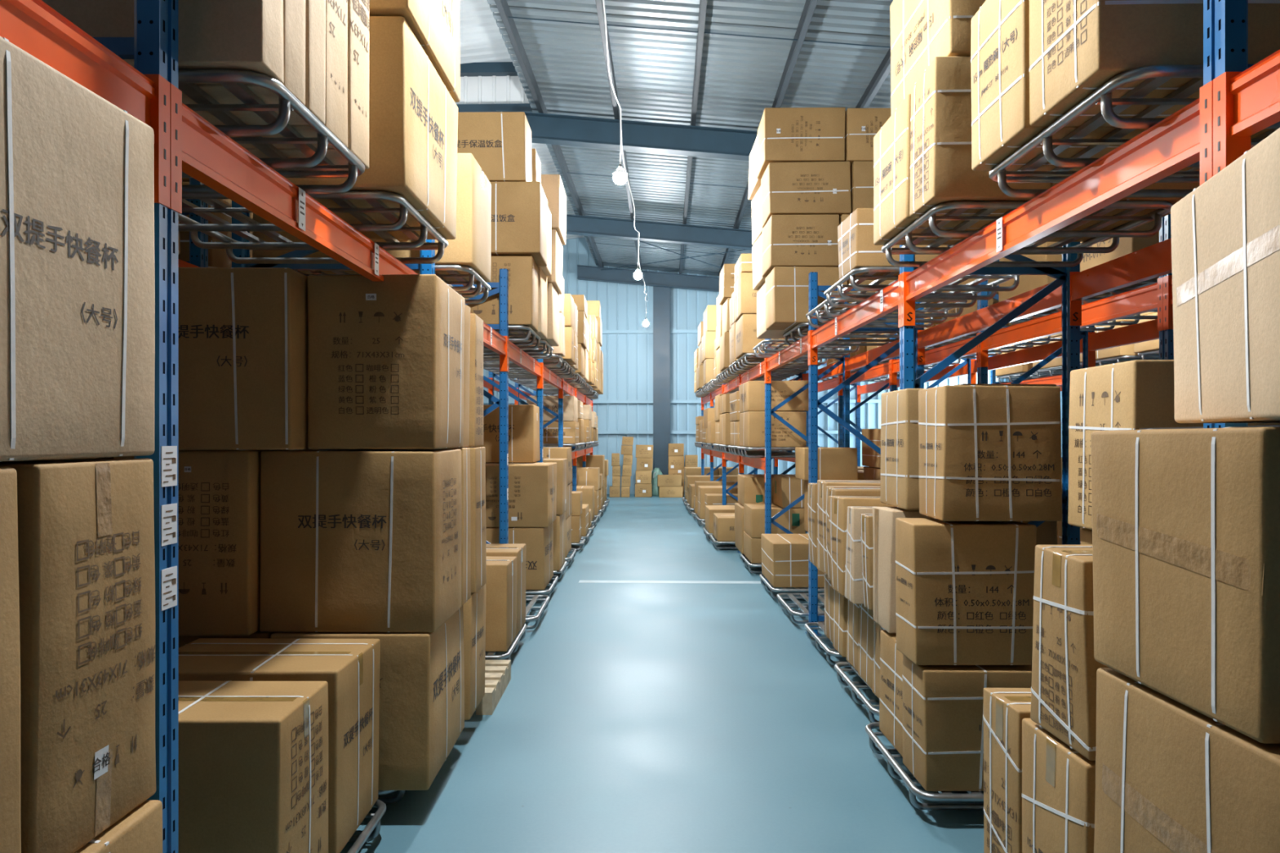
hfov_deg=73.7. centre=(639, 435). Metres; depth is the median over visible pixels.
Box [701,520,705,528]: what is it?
pallet
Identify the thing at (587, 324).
carton
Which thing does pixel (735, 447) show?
pallet
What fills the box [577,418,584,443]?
carton
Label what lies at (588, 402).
beam
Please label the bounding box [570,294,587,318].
carton
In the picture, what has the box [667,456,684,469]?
carton
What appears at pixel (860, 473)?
carton
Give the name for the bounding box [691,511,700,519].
pallet
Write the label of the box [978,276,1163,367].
beam
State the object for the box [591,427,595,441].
carton
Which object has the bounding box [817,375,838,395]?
beam
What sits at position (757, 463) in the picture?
beam
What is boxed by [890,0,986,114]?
carton
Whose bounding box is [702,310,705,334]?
carton
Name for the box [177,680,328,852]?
carton
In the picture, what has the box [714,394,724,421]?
carton
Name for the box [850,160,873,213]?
carton
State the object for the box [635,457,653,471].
carton
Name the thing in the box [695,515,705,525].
pallet
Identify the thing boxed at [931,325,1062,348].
pallet
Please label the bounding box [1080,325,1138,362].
carton
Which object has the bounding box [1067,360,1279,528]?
carton
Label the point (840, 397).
frame
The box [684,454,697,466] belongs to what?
carton
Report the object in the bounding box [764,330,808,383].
beam
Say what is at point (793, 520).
carton
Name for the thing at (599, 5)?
trim
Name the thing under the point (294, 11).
carton
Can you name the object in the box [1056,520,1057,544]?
carton
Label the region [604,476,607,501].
carton
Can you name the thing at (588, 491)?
carton
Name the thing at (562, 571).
pallet
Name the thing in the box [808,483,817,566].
carton
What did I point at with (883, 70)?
beam
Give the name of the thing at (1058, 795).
carton
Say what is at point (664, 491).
carton
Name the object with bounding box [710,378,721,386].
pallet
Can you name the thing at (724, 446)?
pallet
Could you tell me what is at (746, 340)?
carton
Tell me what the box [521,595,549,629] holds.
pallet
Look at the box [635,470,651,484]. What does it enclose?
carton
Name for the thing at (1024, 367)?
carton
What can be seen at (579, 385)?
pallet
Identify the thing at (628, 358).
wall
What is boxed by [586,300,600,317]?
carton
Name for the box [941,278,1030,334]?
carton
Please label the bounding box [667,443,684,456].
carton
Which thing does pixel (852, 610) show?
carton
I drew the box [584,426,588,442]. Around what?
carton
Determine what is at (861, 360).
beam
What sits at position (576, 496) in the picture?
carton
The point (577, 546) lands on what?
pallet
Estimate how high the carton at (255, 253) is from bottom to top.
0.472 m
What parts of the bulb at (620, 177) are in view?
bulb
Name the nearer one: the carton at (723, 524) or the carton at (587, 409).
the carton at (723, 524)
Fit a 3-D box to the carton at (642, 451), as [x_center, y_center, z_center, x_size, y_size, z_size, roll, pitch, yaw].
[0.127,0.445,24.510,0.510,0.387,0.432,1,0,0]
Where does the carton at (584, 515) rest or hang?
on the pallet at (588, 535)
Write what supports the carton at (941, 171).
on the pallet at (958, 207)
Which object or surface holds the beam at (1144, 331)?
attached to the frame at (1166, 336)
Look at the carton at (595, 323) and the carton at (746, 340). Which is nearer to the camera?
the carton at (746, 340)
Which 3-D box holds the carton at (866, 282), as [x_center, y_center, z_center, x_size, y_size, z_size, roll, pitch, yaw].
[2.232,-1.301,8.134,0.608,0.516,0.584,0,0,0]
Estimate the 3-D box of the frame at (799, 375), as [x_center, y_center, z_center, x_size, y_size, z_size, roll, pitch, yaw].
[2.000,0.157,12.870,1.054,3.196,0.120,0,0,0]
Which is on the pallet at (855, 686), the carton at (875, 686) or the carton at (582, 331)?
the carton at (875, 686)
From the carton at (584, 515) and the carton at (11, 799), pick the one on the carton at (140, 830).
the carton at (11, 799)
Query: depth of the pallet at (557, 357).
10.38 m
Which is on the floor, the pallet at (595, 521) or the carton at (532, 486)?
the pallet at (595, 521)
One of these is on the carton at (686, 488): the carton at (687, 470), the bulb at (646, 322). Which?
the carton at (687, 470)
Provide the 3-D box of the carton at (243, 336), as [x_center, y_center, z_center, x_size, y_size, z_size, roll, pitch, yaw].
[-1.821,-0.337,4.075,0.616,0.799,0.760,0,0,0]
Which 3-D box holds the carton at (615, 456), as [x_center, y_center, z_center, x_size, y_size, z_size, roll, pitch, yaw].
[-0.700,0.682,24.509,0.228,0.361,0.431,0,0,0]
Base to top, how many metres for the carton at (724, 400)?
0.296 m
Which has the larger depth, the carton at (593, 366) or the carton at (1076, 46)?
the carton at (593, 366)
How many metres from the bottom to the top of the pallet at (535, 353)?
0.129 m
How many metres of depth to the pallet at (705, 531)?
14.37 m
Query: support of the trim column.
on the floor
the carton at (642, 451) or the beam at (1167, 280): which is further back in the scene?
the carton at (642, 451)
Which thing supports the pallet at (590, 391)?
on the beam at (580, 397)
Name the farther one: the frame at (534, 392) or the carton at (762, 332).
the frame at (534, 392)
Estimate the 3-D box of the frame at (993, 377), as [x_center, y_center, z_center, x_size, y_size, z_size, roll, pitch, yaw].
[6.800,0.157,15.300,1.054,3.196,0.120,0,0,0]
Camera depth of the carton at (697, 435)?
19.89 m
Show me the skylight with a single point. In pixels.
(481, 40)
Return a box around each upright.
[92,0,177,852]
[1203,0,1255,428]
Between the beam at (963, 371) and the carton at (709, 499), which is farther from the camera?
the carton at (709, 499)
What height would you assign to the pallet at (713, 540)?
0.129 m
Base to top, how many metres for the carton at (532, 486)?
0.650 m
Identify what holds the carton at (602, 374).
on the pallet at (596, 397)
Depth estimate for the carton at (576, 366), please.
12.43 m
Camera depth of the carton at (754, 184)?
8.82 m
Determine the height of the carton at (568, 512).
0.449 m
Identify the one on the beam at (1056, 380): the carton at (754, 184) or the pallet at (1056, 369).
the pallet at (1056, 369)
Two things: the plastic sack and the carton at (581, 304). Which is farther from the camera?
the plastic sack
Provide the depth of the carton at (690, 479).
20.01 m
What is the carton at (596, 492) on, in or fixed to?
on the pallet at (598, 515)
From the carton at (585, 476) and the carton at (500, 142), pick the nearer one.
the carton at (500, 142)
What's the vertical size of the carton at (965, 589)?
0.639 m
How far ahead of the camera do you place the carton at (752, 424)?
10.56 m
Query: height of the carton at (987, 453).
0.613 m
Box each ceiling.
[486,0,893,275]
[490,4,526,88]
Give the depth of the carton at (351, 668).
3.42 m
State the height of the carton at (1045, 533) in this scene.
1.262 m
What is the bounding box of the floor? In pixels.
[339,493,983,852]
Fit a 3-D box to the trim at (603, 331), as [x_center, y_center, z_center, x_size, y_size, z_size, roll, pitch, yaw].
[1.291,-3.125,25.575,19.000,0.100,0.130,0,0,2]
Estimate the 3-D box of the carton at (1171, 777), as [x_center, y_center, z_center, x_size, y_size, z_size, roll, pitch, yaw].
[1.456,0.877,1.825,0.617,0.585,0.705,0,0,0]
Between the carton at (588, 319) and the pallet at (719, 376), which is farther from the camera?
the carton at (588, 319)
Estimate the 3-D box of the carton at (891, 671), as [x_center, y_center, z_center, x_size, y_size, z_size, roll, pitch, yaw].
[1.610,1.323,4.417,0.628,0.563,0.478,0,0,0]
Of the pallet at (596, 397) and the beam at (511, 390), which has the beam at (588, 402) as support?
the pallet at (596, 397)
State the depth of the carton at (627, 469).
24.30 m
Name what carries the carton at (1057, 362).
on the pallet at (1056, 369)
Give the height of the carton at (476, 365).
0.755 m
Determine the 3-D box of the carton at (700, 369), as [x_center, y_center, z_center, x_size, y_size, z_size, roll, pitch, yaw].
[1.614,-1.289,19.002,0.667,0.496,0.995,0,0,0]
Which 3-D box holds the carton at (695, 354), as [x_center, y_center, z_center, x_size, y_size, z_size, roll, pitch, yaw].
[1.681,-1.790,20.298,0.730,0.498,0.997,0,0,0]
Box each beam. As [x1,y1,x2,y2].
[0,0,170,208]
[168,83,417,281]
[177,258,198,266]
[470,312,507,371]
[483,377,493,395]
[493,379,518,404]
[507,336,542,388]
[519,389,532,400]
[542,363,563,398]
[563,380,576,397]
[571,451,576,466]
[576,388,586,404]
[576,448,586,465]
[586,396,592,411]
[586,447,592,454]
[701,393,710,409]
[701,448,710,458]
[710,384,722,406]
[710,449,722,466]
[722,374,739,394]
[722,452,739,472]
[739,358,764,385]
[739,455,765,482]
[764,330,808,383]
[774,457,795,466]
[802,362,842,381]
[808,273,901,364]
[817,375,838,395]
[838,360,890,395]
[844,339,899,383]
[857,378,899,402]
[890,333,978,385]
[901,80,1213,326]
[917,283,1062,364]
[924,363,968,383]
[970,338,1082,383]
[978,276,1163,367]
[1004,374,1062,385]
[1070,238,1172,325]
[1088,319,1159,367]
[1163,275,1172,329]
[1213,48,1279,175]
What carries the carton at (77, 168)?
on the carton at (86, 526)
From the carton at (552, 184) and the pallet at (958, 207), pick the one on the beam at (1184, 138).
the pallet at (958, 207)
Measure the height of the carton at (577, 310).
0.397 m
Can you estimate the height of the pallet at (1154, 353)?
0.129 m
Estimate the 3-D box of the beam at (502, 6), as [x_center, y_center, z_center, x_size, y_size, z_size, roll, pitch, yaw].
[-1.654,-5.024,8.380,0.076,0.190,34.650,0,0,2]
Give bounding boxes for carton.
[0,35,155,462]
[0,458,155,852]
[0,466,22,852]
[41,0,283,84]
[60,457,113,459]
[75,800,162,852]
[113,449,284,635]
[177,182,253,267]
[177,221,181,254]
[177,266,309,449]
[177,630,275,648]
[177,638,380,852]
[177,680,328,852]
[182,0,305,105]
[182,177,189,182]
[194,0,325,124]
[229,0,347,147]
[244,0,369,168]
[252,213,359,274]
[259,448,462,632]
[271,605,464,790]
[286,16,458,239]
[307,274,464,448]
[330,447,471,605]
[368,0,459,102]
[370,152,491,282]
[455,446,486,593]
[457,111,532,181]
[457,255,537,331]
[462,304,470,447]
[462,583,486,719]
[467,404,540,462]
[468,313,483,446]
[484,556,516,651]
[485,462,556,527]
[485,521,553,590]
[486,543,525,635]
[489,181,547,266]
[497,267,546,338]
[515,283,559,346]
[526,395,577,422]
[531,148,540,182]
[533,458,567,515]
[537,206,551,275]
[540,173,566,244]
[542,312,564,356]
[542,421,578,443]
[542,447,572,484]
[546,229,563,293]
[553,511,565,570]
[558,276,564,315]
[562,326,573,361]
[562,330,577,364]
[564,293,573,328]
[565,482,571,519]
[565,514,571,556]
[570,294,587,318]
[571,466,599,490]
[571,485,594,520]
[571,491,582,515]
[571,515,581,542]
[573,299,575,332]
[573,335,577,369]
[573,343,584,376]
[575,304,577,333]
[576,310,577,336]
[576,454,604,479]
[577,311,586,348]
[577,400,582,418]
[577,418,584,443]
[581,348,588,381]
[581,504,588,536]
[582,404,591,420]
[583,419,591,441]
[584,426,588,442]
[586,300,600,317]
[586,315,591,337]
[586,320,589,352]
[586,360,592,383]
[587,337,591,360]
[588,362,595,385]
[588,508,591,528]
[590,315,597,342]
[590,360,598,388]
[591,318,593,339]
[591,339,594,363]
[591,411,596,427]
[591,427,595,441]
[592,368,600,391]
[593,337,597,363]
[594,415,597,440]
[594,488,599,515]
[595,317,601,346]
[596,342,600,371]
[596,370,603,394]
[598,488,602,510]
[599,473,602,488]
[600,350,603,373]
[602,477,604,505]
[604,459,608,476]
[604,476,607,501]
[609,485,620,497]
[611,453,619,466]
[612,466,620,475]
[612,475,620,486]
[621,444,632,454]
[621,475,630,486]
[621,486,630,497]
[622,436,633,445]
[622,454,632,465]
[622,464,631,475]
[635,444,653,457]
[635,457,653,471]
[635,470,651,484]
[635,483,652,497]
[657,475,681,486]
[658,485,683,497]
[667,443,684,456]
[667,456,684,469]
[668,469,684,483]
[681,483,684,496]
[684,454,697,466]
[684,466,718,483]
[684,483,687,499]
[685,475,722,488]
[686,488,688,503]
[688,484,695,508]
[693,348,698,372]
[693,371,697,392]
[693,495,697,513]
[694,480,734,496]
[695,416,703,425]
[695,424,699,441]
[696,364,702,390]
[697,321,702,346]
[697,342,702,366]
[697,485,737,519]
[699,419,703,442]
[701,336,703,363]
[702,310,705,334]
[702,331,715,360]
[702,428,706,443]
[703,359,713,385]
[703,408,715,428]
[704,493,737,519]
[705,305,716,331]
[705,505,734,533]
[706,421,716,443]
[712,513,735,541]
[713,356,716,378]
[714,338,716,358]
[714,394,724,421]
[715,320,722,350]
[715,347,721,375]
[715,421,719,444]
[716,294,722,325]
[718,466,737,475]
[719,263,735,305]
[719,393,731,413]
[719,413,730,444]
[720,332,729,371]
[721,297,730,334]
[726,475,737,481]
[728,297,732,328]
[728,328,732,365]
[729,391,740,422]
[730,421,739,445]
[731,292,734,324]
[731,321,737,363]
[733,253,752,283]
[733,272,758,321]
[734,502,744,554]
[735,314,788,359]
[737,474,773,506]
[738,380,808,413]
[739,411,806,447]
[743,503,805,537]
[743,531,761,563]
[748,134,761,199]
[751,186,763,244]
[751,232,765,289]
[756,107,845,178]
[756,283,808,338]
[760,160,851,227]
[760,533,823,587]
[761,214,839,276]
[764,266,847,329]
[773,474,804,507]
[795,447,857,479]
[804,480,808,532]
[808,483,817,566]
[817,480,880,574]
[823,573,832,642]
[825,485,880,581]
[826,337,860,369]
[829,496,894,595]
[831,588,847,657]
[837,208,947,279]
[839,213,850,224]
[843,107,891,165]
[844,506,872,604]
[846,598,859,671]
[847,280,897,319]
[849,333,866,357]
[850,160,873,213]
[857,470,863,479]
[857,604,873,688]
[861,513,874,610]
[862,428,880,467]
[863,466,880,479]
[866,333,927,351]
[871,610,884,700]
[872,506,933,633]
[873,93,992,244]
[879,630,903,757]
[880,388,924,510]
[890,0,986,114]
[895,518,1035,665]
[902,654,1031,791]
[909,56,1050,216]
[918,385,1063,521]
[924,302,964,345]
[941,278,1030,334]
[956,383,1056,547]
[970,0,1148,170]
[982,688,1031,852]
[995,345,1033,376]
[998,241,1102,312]
[1021,718,1096,852]
[1028,0,1279,126]
[1030,544,1108,760]
[1032,335,1062,369]
[1034,333,1062,342]
[1048,167,1199,241]
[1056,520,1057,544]
[1057,520,1083,544]
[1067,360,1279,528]
[1080,220,1159,294]
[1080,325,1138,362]
[1080,528,1091,544]
[1091,426,1279,743]
[1093,667,1279,852]
[1094,319,1134,327]
[1133,312,1159,352]
[1140,311,1157,315]
[1170,128,1279,422]
[1250,128,1273,138]
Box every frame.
[182,177,208,266]
[231,200,435,449]
[451,268,508,543]
[483,347,542,462]
[488,367,563,447]
[515,378,576,491]
[533,390,586,466]
[701,404,728,475]
[710,406,757,480]
[722,383,777,505]
[737,368,806,552]
[763,337,849,582]
[804,271,924,635]
[806,362,860,532]
[838,360,899,447]
[889,333,975,391]
[899,241,1079,544]
[977,278,1094,383]
[990,355,1000,383]
[1159,213,1173,359]
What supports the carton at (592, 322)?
on the carton at (593, 342)
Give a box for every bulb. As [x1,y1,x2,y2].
[612,109,627,184]
[633,233,642,279]
[642,308,648,326]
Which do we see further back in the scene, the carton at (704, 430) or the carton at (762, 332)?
the carton at (704, 430)
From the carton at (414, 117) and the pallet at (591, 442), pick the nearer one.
the carton at (414, 117)
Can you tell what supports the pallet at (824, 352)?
on the beam at (800, 348)
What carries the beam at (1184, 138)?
attached to the upright at (1225, 22)
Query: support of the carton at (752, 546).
on the pallet at (751, 566)
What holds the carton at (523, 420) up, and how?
on the carton at (532, 486)
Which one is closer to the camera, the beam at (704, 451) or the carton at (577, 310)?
the carton at (577, 310)
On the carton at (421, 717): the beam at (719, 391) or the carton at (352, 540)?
the carton at (352, 540)
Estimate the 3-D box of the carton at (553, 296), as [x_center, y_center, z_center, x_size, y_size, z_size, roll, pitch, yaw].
[-1.240,-1.257,8.951,0.731,0.568,0.712,0,0,0]
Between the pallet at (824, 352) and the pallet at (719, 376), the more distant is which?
the pallet at (719, 376)
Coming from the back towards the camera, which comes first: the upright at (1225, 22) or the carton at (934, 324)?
the carton at (934, 324)
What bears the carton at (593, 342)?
on the carton at (593, 366)
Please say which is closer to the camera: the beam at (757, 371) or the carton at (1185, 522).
the carton at (1185, 522)
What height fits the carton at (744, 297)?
0.525 m
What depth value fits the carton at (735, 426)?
12.07 m
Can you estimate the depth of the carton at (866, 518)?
4.97 m
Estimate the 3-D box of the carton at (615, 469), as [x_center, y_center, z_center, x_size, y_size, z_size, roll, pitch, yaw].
[-0.676,1.007,24.511,0.231,0.277,0.432,0,0,0]
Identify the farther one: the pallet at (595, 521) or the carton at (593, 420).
the carton at (593, 420)
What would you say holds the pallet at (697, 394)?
on the beam at (705, 399)
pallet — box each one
[177,68,364,193]
[177,190,448,263]
[295,264,490,303]
[346,800,386,852]
[377,790,404,804]
[475,659,511,715]
[483,324,541,349]
[483,339,553,359]
[483,354,563,367]
[483,359,570,373]
[484,623,526,659]
[495,366,575,378]
[510,372,582,384]
[519,377,586,387]
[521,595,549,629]
[525,575,558,599]
[529,382,590,391]
[542,386,593,394]
[542,441,593,448]
[542,443,580,452]
[546,390,595,396]
[548,391,599,399]
[553,560,567,579]
[564,548,576,566]
[571,442,584,450]
[571,442,590,448]
[571,537,585,550]
[581,529,591,543]
[586,525,594,534]
[591,516,598,526]
[592,511,601,520]
[598,506,604,515]
[600,502,608,510]
[686,505,693,514]
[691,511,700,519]
[694,441,707,447]
[695,390,706,397]
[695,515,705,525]
[697,442,719,448]
[698,387,733,395]
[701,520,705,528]
[702,385,738,392]
[702,442,728,449]
[702,527,712,540]
[705,381,738,390]
[706,443,737,450]
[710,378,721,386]
[710,534,737,549]
[713,444,737,452]
[715,373,782,383]
[719,444,792,453]
[721,367,796,379]
[728,360,808,374]
[728,445,808,455]
[737,352,827,368]
[737,446,822,457]
[740,554,761,573]
[752,339,861,358]
[759,573,823,599]
[776,593,824,623]
[782,322,899,346]
[804,622,848,665]
[805,297,967,328]
[822,369,888,382]
[824,266,1019,307]
[834,662,879,723]
[850,363,929,375]
[865,722,983,809]
[873,358,960,368]
[881,200,1173,266]
[898,341,1017,358]
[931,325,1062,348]
[989,64,1279,197]
[996,372,1062,383]
[1000,302,1157,330]
[1035,364,1102,377]
[1055,277,1159,311]
[1080,355,1159,365]
[1137,349,1159,359]
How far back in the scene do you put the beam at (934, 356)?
8.60 m
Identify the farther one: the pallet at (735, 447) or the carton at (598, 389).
the carton at (598, 389)
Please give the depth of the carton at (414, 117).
3.44 m
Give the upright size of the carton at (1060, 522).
0.549 m
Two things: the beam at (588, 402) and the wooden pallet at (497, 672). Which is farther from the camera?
the beam at (588, 402)
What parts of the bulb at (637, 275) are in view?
bulb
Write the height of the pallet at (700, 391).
0.129 m
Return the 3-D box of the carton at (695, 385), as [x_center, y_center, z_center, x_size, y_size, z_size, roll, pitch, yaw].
[1.649,-1.291,20.296,0.662,0.499,0.995,0,0,0]
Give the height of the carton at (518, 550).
0.679 m
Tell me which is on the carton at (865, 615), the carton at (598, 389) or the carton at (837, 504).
the carton at (837, 504)
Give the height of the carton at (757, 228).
0.476 m
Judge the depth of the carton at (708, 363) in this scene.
17.01 m
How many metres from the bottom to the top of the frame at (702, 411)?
3.196 m
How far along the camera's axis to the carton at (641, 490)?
24.30 m
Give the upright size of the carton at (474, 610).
0.711 m
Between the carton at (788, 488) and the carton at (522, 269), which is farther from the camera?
the carton at (788, 488)
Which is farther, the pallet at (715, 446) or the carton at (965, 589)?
the pallet at (715, 446)
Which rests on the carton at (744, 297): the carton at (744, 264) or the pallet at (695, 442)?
the carton at (744, 264)
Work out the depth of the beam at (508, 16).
10.13 m
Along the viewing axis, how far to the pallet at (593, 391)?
18.23 m
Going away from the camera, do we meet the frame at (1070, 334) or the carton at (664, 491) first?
the frame at (1070, 334)
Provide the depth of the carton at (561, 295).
10.24 m
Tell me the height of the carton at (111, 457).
0.613 m
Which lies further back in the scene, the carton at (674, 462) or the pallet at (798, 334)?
the carton at (674, 462)
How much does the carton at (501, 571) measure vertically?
0.649 m
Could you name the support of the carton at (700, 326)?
on the carton at (700, 346)
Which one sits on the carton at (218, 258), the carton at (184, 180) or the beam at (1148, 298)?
the carton at (184, 180)
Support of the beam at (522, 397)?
attached to the frame at (534, 392)
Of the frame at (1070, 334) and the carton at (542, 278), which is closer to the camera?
the frame at (1070, 334)
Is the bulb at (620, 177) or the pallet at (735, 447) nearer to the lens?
the bulb at (620, 177)
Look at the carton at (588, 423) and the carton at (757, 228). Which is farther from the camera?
the carton at (588, 423)
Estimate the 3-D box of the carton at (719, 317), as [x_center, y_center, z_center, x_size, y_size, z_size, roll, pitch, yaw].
[1.648,-2.160,14.450,0.646,0.498,0.900,0,0,0]
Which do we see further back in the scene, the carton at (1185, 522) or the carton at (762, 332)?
the carton at (762, 332)
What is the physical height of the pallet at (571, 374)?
0.129 m
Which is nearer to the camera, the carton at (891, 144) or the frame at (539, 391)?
the carton at (891, 144)
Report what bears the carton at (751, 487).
on the carton at (739, 508)
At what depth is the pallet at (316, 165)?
2.56 m
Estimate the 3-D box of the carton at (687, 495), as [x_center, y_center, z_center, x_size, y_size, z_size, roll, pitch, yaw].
[1.545,1.415,20.395,0.813,0.376,0.797,0,0,0]
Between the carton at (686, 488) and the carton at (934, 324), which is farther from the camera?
the carton at (686, 488)
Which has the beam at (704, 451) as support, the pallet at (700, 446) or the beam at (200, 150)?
the pallet at (700, 446)
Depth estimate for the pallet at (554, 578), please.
8.97 m
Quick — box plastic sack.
[651,467,662,496]
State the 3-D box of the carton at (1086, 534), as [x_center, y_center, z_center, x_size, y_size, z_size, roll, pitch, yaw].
[2.050,0.658,3.143,0.610,0.586,0.488,0,0,0]
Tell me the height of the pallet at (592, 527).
0.129 m
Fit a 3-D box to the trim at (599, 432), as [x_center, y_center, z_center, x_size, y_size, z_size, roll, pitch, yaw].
[1.291,-0.105,25.575,19.000,0.100,0.130,0,0,2]
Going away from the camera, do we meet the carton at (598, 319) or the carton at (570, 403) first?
the carton at (570, 403)
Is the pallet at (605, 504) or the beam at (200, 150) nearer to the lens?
the beam at (200, 150)
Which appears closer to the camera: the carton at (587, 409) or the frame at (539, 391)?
the frame at (539, 391)
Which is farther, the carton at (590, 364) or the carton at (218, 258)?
the carton at (590, 364)
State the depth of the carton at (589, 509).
14.82 m
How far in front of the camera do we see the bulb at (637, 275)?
14.86 m
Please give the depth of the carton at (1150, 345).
10.46 m
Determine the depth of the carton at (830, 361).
13.72 m
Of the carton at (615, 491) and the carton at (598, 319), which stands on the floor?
the carton at (615, 491)
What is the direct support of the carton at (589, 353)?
on the carton at (590, 364)
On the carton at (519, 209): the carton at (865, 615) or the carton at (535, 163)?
the carton at (535, 163)
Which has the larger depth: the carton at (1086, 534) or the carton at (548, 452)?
the carton at (548, 452)
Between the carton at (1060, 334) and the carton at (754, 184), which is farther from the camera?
the carton at (1060, 334)
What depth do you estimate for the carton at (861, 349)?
11.98 m
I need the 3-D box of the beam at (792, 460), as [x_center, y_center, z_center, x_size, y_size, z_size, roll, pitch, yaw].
[2.473,0.407,14.200,0.065,0.305,2.656,0,0,0]
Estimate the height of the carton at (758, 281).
0.471 m
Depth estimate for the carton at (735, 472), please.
21.31 m
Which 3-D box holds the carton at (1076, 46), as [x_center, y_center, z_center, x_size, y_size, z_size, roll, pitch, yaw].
[1.638,-1.363,2.656,0.670,0.645,0.466,0,0,0]
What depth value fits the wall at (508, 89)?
13.68 m
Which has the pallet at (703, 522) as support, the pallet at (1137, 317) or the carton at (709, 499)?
the carton at (709, 499)
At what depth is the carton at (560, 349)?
10.12 m
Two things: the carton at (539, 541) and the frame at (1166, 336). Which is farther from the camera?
the carton at (539, 541)
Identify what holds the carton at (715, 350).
on the carton at (714, 360)
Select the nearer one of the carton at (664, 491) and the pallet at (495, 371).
the pallet at (495, 371)
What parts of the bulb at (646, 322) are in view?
bulb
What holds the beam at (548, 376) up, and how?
attached to the frame at (560, 416)
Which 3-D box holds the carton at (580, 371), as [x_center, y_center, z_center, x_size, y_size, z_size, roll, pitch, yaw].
[-1.257,-1.194,13.553,0.716,0.446,0.898,0,0,0]
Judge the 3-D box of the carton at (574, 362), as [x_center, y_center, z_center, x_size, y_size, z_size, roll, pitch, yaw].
[-1.206,-1.180,11.474,0.702,0.417,0.449,0,0,0]
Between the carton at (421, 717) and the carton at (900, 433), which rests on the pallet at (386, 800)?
the carton at (421, 717)
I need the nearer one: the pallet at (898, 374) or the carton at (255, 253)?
the carton at (255, 253)
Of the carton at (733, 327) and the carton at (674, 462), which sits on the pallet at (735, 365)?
the carton at (733, 327)
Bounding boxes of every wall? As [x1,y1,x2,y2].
[455,75,528,104]
[483,237,1002,493]
[1002,378,1062,408]
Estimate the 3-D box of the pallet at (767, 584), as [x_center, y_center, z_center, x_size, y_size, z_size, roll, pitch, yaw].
[1.920,1.671,9.445,1.077,0.129,1.047,0,0,0]
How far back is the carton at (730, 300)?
12.62 m
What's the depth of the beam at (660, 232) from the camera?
19.08 m
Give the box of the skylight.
[459,0,584,239]
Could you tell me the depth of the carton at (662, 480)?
24.20 m
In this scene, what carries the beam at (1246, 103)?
attached to the upright at (1225, 22)
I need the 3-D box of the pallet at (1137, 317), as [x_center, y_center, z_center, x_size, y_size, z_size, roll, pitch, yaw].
[3.505,-0.956,6.890,1.077,0.129,1.007,0,0,0]
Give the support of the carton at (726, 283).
on the carton
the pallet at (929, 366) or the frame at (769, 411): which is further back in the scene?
the pallet at (929, 366)
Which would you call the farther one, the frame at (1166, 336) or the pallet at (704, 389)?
the pallet at (704, 389)
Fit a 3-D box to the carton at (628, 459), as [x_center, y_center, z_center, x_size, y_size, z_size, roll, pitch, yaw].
[-0.349,0.691,24.512,0.278,0.292,0.430,0,0,-1]
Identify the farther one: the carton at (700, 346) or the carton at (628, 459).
the carton at (628, 459)
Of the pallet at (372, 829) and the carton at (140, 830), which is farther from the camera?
the pallet at (372, 829)
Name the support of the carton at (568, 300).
on the carton at (569, 331)
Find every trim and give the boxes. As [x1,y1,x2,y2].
[457,62,533,112]
[483,399,880,403]
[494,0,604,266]
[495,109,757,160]
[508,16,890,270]
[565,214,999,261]
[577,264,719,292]
[595,0,642,270]
[597,430,862,434]
[601,329,697,333]
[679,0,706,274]
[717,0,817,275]
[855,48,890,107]
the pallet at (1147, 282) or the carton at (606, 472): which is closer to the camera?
the pallet at (1147, 282)
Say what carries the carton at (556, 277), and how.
on the carton at (553, 296)
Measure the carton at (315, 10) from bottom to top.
0.938 m
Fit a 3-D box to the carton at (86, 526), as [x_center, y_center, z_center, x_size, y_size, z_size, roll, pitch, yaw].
[-1.381,0.436,1.754,0.578,0.769,0.416,0,0,0]
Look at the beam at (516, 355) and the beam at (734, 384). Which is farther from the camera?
the beam at (734, 384)
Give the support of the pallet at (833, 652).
on the floor
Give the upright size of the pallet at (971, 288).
0.129 m
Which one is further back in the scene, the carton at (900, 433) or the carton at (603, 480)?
the carton at (603, 480)
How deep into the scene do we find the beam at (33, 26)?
1.82 m
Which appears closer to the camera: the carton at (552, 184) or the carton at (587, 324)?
the carton at (552, 184)
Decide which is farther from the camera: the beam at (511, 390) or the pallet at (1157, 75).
the beam at (511, 390)
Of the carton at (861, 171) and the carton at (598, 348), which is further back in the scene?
the carton at (598, 348)
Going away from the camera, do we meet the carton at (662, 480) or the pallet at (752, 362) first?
the pallet at (752, 362)
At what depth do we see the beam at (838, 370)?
11.08 m
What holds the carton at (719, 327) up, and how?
on the carton at (717, 353)
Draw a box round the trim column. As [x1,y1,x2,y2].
[653,286,670,475]
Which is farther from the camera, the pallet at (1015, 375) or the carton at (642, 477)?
the carton at (642, 477)
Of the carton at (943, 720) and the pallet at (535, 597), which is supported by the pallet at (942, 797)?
the carton at (943, 720)
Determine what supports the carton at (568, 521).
on the pallet at (569, 559)
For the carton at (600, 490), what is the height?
0.446 m
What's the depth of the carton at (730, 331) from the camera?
12.58 m
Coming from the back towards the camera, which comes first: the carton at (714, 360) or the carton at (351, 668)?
the carton at (714, 360)
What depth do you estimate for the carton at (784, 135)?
7.85 m
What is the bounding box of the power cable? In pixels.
[602,0,648,301]
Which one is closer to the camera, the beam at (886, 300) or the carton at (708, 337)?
the beam at (886, 300)
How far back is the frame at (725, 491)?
15.49 m
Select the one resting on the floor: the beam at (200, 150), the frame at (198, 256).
the frame at (198, 256)

